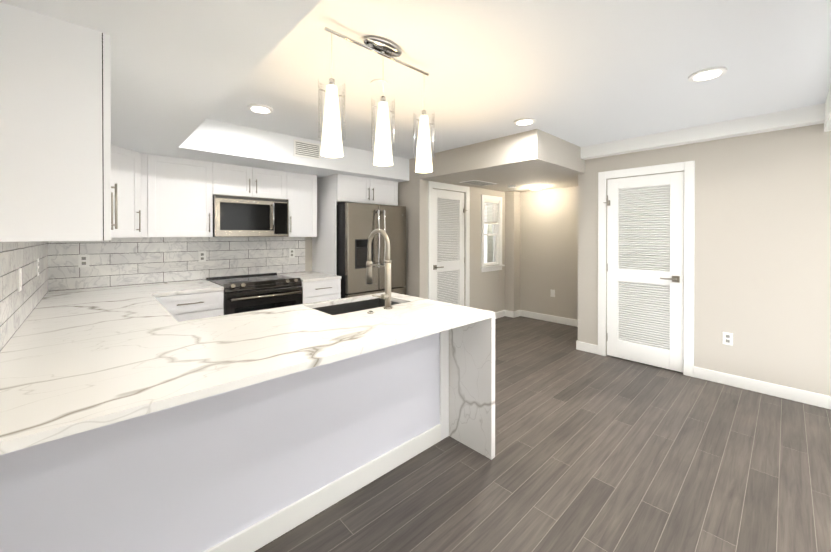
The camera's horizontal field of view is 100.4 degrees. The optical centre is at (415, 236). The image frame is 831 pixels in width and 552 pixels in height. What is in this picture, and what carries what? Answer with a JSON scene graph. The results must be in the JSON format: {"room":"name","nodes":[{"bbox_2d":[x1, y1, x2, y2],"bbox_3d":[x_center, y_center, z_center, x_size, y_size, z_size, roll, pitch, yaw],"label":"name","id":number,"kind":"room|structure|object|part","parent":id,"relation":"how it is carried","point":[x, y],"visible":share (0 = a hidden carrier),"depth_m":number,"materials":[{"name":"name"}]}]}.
{"room":"kitchen","nodes":[
{"label":"kitchen","id":0,"kind":"room"},
{"bbox_2d":[205,237,311,279],"bbox_3d":[-1.884,0.158,4.208,3.560,2.420,0.120,0,0,-43],"label":"wall","id":1,"kind":"structure","parent":0,"point":[308,254],"depth_m":4.57,"materials":[{"name":"grey paint"}]},
{"bbox_2d":[111,144,162,237],"bbox_3d":[-2.565,-0.374,2.851,0.713,0.760,0.298,0,0,-43],"label":"upper cabinet","id":2,"kind":"object","parent":1,"relation":"attached to","point":[161,196],"depth_m":3.06,"materials":[{"name":"white paint"}]},
{"bbox_2d":[48,237,304,290],"bbox_3d":[-2.292,0.231,3.739,2.320,0.458,0.009,0,0,-43],"label":"backsplash","id":3,"kind":"structure","parent":1,"relation":"attached to","point":[129,261],"depth_m":3.50,"materials":[{"name":"tile"}]},
{"bbox_2d":[78,254,88,267],"bbox_3d":[-2.967,0.214,3.098,0.072,0.116,0.007,0,0,-43],"label":"outlet","id":4,"kind":"object","parent":3,"relation":"attached to","point":[83,260],"depth_m":3.09,"materials":[{"name":"white plastic"}]},
{"bbox_2d":[198,251,205,261],"bbox_3d":[-2.294,0.211,3.725,0.072,0.116,0.007,0,0,-43],"label":"outlet","id":5,"kind":"object","parent":3,"relation":"attached to","point":[201,254],"depth_m":3.72,"materials":[{"name":"white plastic"}]},
{"bbox_2d":[289,249,294,257],"bbox_3d":[-1.570,0.207,4.399,0.072,0.116,0.007,0,0,-43],"label":"outlet","id":6,"kind":"object","parent":3,"relation":"attached to","point":[291,251],"depth_m":4.40,"materials":[{"name":"white plastic"}]},
{"bbox_2d":[163,156,214,236],"bbox_3d":[-2.374,-0.378,3.433,0.570,0.760,0.338,0,0,-43],"label":"upper cabinet","id":7,"kind":"object","parent":1,"relation":"attached to","point":[188,184],"depth_m":3.36,"materials":[{"name":"white paint"}]},
{"bbox_2d":[215,162,286,198],"bbox_3d":[-1.887,-0.598,3.885,0.760,0.325,0.338,0,0,-43],"label":"upper cabinet","id":8,"kind":"object","parent":1,"relation":"attached to","point":[235,180],"depth_m":3.74,"materials":[{"name":"white paint"}]},
{"bbox_2d":[213,194,288,236],"bbox_3d":[-1.848,-0.216,3.845,0.754,0.428,0.449,0,0,-43],"label":"microwave","id":9,"kind":"object","parent":8,"relation":"attached to","point":[239,216],"visible":1,"depth_m":3.68,"materials":[{"name":"grey metal"}]},
{"bbox_2d":[287,172,318,239],"bbox_3d":[-1.470,-0.382,4.274,0.380,0.760,0.338,0,0,-43],"label":"upper cabinet","id":10,"kind":"object","parent":1,"relation":"attached to","point":[302,189],"depth_m":4.17,"materials":[{"name":"white paint"}]},
{"bbox_2d":[319,174,397,207],"bbox_3d":[-0.799,-0.600,4.705,0.950,0.330,0.621,0,0,-43],"label":"upper cabinet","id":11,"kind":"object","parent":1,"relation":"attached to","point":[334,189],"depth_m":4.39,"materials":[{"name":"white paint"}]},
{"bbox_2d":[398,158,425,298],"bbox_3d":[-0.243,0.154,4.971,0.120,2.420,1.000,0,0,-43],"label":"wall","id":12,"kind":"structure","parent":0,"point":[412,194],"depth_m":4.64,"materials":[{"name":"grey paint"}]},
{"bbox_2d":[426,180,504,311],"bbox_3d":[0.916,0.151,5.450,2.230,2.420,0.120,0,0,-43],"label":"wall","id":13,"kind":"structure","parent":0,"point":[487,291],"depth_m":5.45,"materials":[{"name":"grey paint"}]},
{"bbox_2d":[428,181,469,306],"bbox_3d":[0.495,0.304,4.964,0.880,2.119,0.018,0,0,-43],"label":"door frame","id":14,"kind":"structure","parent":13,"relation":"attached to","point":[437,185],"depth_m":4.89,"materials":[{"name":"white paint"}]},
{"bbox_2d":[433,189,467,305],"bbox_3d":[0.496,0.344,4.984,0.734,2.015,0.090,0,0,-43],"label":"louvered door","id":15,"kind":"structure","parent":13,"relation":"in","point":[449,210],"depth_m":5.00,"materials":[{"name":"white paint"}]},
{"bbox_2d":[480,195,504,271],"bbox_3d":[1.226,-0.056,5.703,0.614,1.232,0.170,0,0,-43],"label":"window","id":16,"kind":"structure","parent":13,"relation":"in","point":[486,268],"depth_m":5.76,"materials":[{"name":"white paint"}]},
{"bbox_3d":[1.197,-0.072,5.734,0.426,1.053,0.065,0,0,-43],"label":"window sash","id":17,"kind":"part","parent":16,"relation":"part of","materials":[{"name":"white glass"}]},
{"bbox_2d":[484,200,498,279],"bbox_3d":[1.240,0.067,5.689,0.418,1.325,0.050,0,0,-43],"label":"window blind","id":18,"kind":"object","parent":16,"relation":"attached to","point":[491,203],"visible":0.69,"depth_m":5.70,"materials":[{"name":"white"}]},
{"bbox_2d":[495,310,506,318],"bbox_3d":[1.179,1.308,5.609,0.995,0.105,0.014,0,0,-43],"label":"baseboard","id":19,"kind":"structure","parent":13,"relation":"attached to","point":[503,313],"depth_m":5.84,"materials":[{"name":"white paint"}]},
{"bbox_2d":[505,191,519,310],"bbox_3d":[1.670,0.293,5.954,0.199,2.130,0.169,0,0,-43],"label":"pilaster column","id":20,"kind":"structure","parent":0,"point":[512,250],"depth_m":5.89,"materials":[{"name":"grey paint"}]},
{"bbox_2d":[206,0,830,158],"bbox_3d":[1.222,-1.092,2.400,6.890,0.100,7.950,0,0,-43],"label":"ceiling","id":21,"kind":"structure","parent":0,"point":[581,73],"depth_m":2.13,"materials":[{"name":"white paint"}]},
{"bbox_2d":[0,0,408,182],"bbox_3d":[0.516,-0.892,1.538,3.440,0.290,7.050,0,0,-43],"label":"ceiling bulkhead","id":22,"kind":"object","parent":21,"relation":"attached to","point":[181,71],"visible":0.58,"depth_m":1.57,"materials":[{"name":"white paint"}]},
{"bbox_2d":[247,104,272,113],"bbox_3d":[-1.261,-1.037,2.814,0.189,0.014,0.189,0,0,41],"label":"recessed light","id":23,"kind":"object","parent":21,"relation":"in","point":[257,108],"depth_m":2.80,"materials":[{"name":"white paint"}]},
{"bbox_2d":[294,139,319,159],"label":"ceiling vent","id":24,"kind":"object","parent":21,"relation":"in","point":[304,149],"depth_m":3.69,"materials":[{"name":"white metal"}]},
{"bbox_2d":[318,27,434,172],"bbox_3d":[-0.176,-0.723,1.878,0.760,0.657,0.128,0,0,-43],"label":"pendant light fixture","id":25,"kind":"object","parent":21,"relation":"hanging from","point":[330,135],"visible":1,"depth_m":1.84,"materials":[{"name":"white glass"}]},
{"bbox_2d":[459,180,496,185],"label":"ceiling vent","id":26,"kind":"object","parent":21,"relation":"in","point":[474,182],"depth_m":4.82,"materials":[{"name":"white metal"}]},
{"bbox_2d":[420,129,584,191],"bbox_3d":[1.432,-0.910,4.714,2.230,0.290,1.650,0,0,-43],"label":"ceiling bulkhead","id":27,"kind":"object","parent":21,"relation":"attached to","point":[522,161],"visible":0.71,"depth_m":3.95,"materials":[{"name":"grey paint"}]},
{"bbox_2d":[528,186,543,189],"bbox_3d":[1.849,-0.756,5.316,0.220,0.067,0.220,0,0,-43],"label":"ceiling lamp","id":28,"kind":"object","parent":27,"relation":"attached to","point":[535,187],"visible":0.83,"depth_m":5.25,"materials":[{"name":"white paint"}]},
{"bbox_2d":[514,118,535,125],"bbox_3d":[0.986,-1.039,3.130,0.189,0.014,0.189,0,0,8],"label":"recessed light","id":29,"kind":"object","parent":21,"relation":"in","point":[523,121],"depth_m":3.10,"materials":[{"name":"white paint"}]},
{"bbox_2d":[581,103,824,159],"bbox_3d":[2.610,-0.983,3.420,0.130,0.130,1.850,0,0,-43],"label":"soffit","id":30,"kind":"structure","parent":21,"relation":"attached to","point":[792,118],"depth_m":3.19,"materials":[{"name":"white paint"}]},
{"bbox_2d":[688,67,726,81],"bbox_3d":[1.859,-1.034,2.208,0.189,0.014,0.189,0,0,41],"label":"recessed light","id":31,"kind":"object","parent":21,"relation":"in","point":[707,74],"depth_m":2.19,"materials":[{"name":"white paint"}]},
{"bbox_2d":[824,85,830,131],"bbox_3d":[2.024,-0.936,1.371,3.780,0.200,0.350,0,0,-43],"label":"cross beam","id":32,"kind":"structure","parent":21,"relation":"attached to","point":[827,124],"depth_m":2.54,"materials":[{"name":"white paint"}]},
{"bbox_2d":[255,316,830,551],"bbox_3d":[1.222,1.428,2.414,6.890,0.100,7.950,0,0,-43],"label":"floor","id":33,"kind":"structure","parent":0,"point":[598,453],"depth_m":2.01,"materials":[{"name":"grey wood"}]},
{"bbox_2d":[0,284,239,551],"bbox_3d":[-1.860,0.925,2.060,0.660,0.910,3.059,0,0,-43],"label":"kitchen counter","id":34,"kind":"object","parent":33,"relation":"on","point":[184,416],"depth_m":1.26,"materials":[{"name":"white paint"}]},
{"bbox_2d":[144,281,179,308],"bbox_3d":[-2.216,0.918,3.307,0.517,0.910,0.749,0,0,-43],"label":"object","id":35,"kind":"object","parent":33,"relation":"on","point":[171,290],"depth_m":3.00,"materials":[{"name":"white paint"}]},
{"bbox_2d":[206,273,302,314],"bbox_3d":[-1.718,0.906,3.711,0.756,0.930,0.816,0,0,-43],"label":"range","id":36,"kind":"object","parent":33,"relation":"on","point":[250,292],"visible":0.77,"depth_m":3.48,"materials":[{"name":"grey metal"}]},
{"bbox_2d":[180,229,494,551],"bbox_3d":[-0.406,0.663,2.061,1.469,1.434,1.080,0,0,-43],"label":"kitchen peninsula","id":37,"kind":"object","parent":33,"relation":"on","point":[337,393],"depth_m":1.88,"materials":[{"name":"white paint"}]},
{"bbox_2d":[0,271,494,459],"bbox_3d":[-1.218,0.922,2.659,2.415,0.910,3.059,0,0,-43],"label":"countertop","id":38,"kind":"structure","parent":37,"relation":"on","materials":[{"name":"stone"}]},
{"bbox_2d":[312,298,399,314],"bbox_3d":[-0.397,0.619,2.438,0.664,0.242,0.424,0,0,-43],"label":"sink","id":39,"kind":"object","parent":37,"relation":"in","point":[340,307],"depth_m":2.63,"materials":[{"name":"black metal"}]},
{"bbox_2d":[366,229,392,313],"bbox_3d":[-0.297,0.206,2.284,0.212,0.524,0.286,0,0,-43],"label":"faucet","id":40,"kind":"object","parent":37,"relation":"on","point":[387,296],"depth_m":2.26,"materials":[{"name":"silver metal"}]},
{"bbox_2d":[337,202,405,297],"bbox_3d":[-0.691,0.478,4.594,0.910,1.775,0.843,0,0,-43],"label":"refrigerator","id":41,"kind":"object","parent":33,"relation":"on","point":[358,224],"visible":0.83,"depth_m":4.23,"materials":[{"name":"grey metal"}]},
{"bbox_2d":[520,186,577,319],"bbox_3d":[2.264,0.151,5.551,0.120,2.420,1.570,0,0,-43],"label":"wall","id":42,"kind":"structure","parent":0,"point":[548,239],"depth_m":5.58,"materials":[{"name":"grey paint"}]},
{"bbox_2d":[519,310,577,326],"bbox_3d":[2.268,1.309,5.454,0.014,0.105,1.386,0,0,-43],"label":"baseboard","id":43,"kind":"structure","parent":42,"relation":"attached to","point":[567,321],"depth_m":5.57,"materials":[{"name":"white paint"}]},
{"bbox_2d":[550,289,554,296],"bbox_3d":[2.193,0.901,5.536,0.009,0.116,0.072,0,0,-43],"label":"outlet","id":44,"kind":"object","parent":42,"relation":"attached to","point":[552,292],"depth_m":5.54,"materials":[{"name":"white plastic"}]},
{"bbox_2d":[578,123,830,395],"bbox_3d":[3.543,0.167,2.608,0.120,2.420,4.480,0,0,-43],"label":"wall","id":45,"kind":"structure","parent":0,"point":[762,276],"depth_m":3.08,"materials":[{"name":"grey paint"}]},
{"bbox_2d":[603,171,683,371],"bbox_3d":[2.426,0.351,3.728,0.090,2.015,0.734,0,0,-43],"label":"louvered door","id":46,"kind":"structure","parent":45,"relation":"in","point":[645,261],"depth_m":3.71,"materials":[{"name":"white paint"}]},
{"bbox_2d":[598,160,694,376],"bbox_3d":[2.426,0.311,3.707,0.018,2.119,0.880,0,0,-43],"label":"door frame","id":47,"kind":"structure","parent":45,"relation":"attached to","point":[687,168],"depth_m":3.44,"materials":[{"name":"white paint"}]},
{"bbox_2d":[722,332,732,345],"bbox_3d":[2.897,0.944,3.213,0.007,0.116,0.072,0,0,-43],"label":"outlet","id":48,"kind":"object","parent":45,"relation":"attached to","point":[727,338],"depth_m":3.21,"materials":[{"name":"white plastic"}]},
{"bbox_2d":[694,366,830,408],"bbox_3d":[3.874,1.327,2.160,0.014,0.105,3.365,0,0,-43],"label":"baseboard","id":49,"kind":"structure","parent":45,"relation":"attached to","point":[801,396],"depth_m":3.03,"materials":[{"name":"white paint"}]},
{"bbox_3d":[-0.827,0.179,0.375,0.120,2.420,7.170,0,0,-43],"label":"wall","id":50,"kind":"structure","parent":0,"visible":0},
{"bbox_2d":[0,241,47,351],"bbox_3d":[-2.255,0.240,2.004,0.009,0.458,2.578,0,0,-43],"label":"backsplash","id":51,"kind":"structure","parent":50,"relation":"attached to","point":[17,308],"depth_m":1.80,"materials":[{"name":"tile"}]},
{"bbox_2d":[18,268,21,291],"bbox_3d":[-2.044,0.221,1.790,0.008,0.116,0.072,0,0,-43],"label":"outlet","id":52,"kind":"object","parent":51,"relation":"attached to","point":[20,269],"depth_m":1.77,"materials":[{"name":"white plastic"}]},
{"bbox_2d":[37,259,38,275],"bbox_3d":[-2.596,0.208,2.382,0.008,0.116,0.072,0,0,-43],"label":"outlet","id":53,"kind":"object","parent":51,"relation":"attached to","point":[37,259],"depth_m":2.37,"materials":[{"name":"white plastic"}]},
{"bbox_2d":[0,2,115,241],"bbox_3d":[-1.424,-0.366,1.352,0.338,0.760,0.519,0,0,-43],"label":"upper cabinet","id":54,"kind":"object","parent":50,"relation":"attached to","point":[55,139],"depth_m":1.18,"materials":[{"name":"white paint"}]}
]}

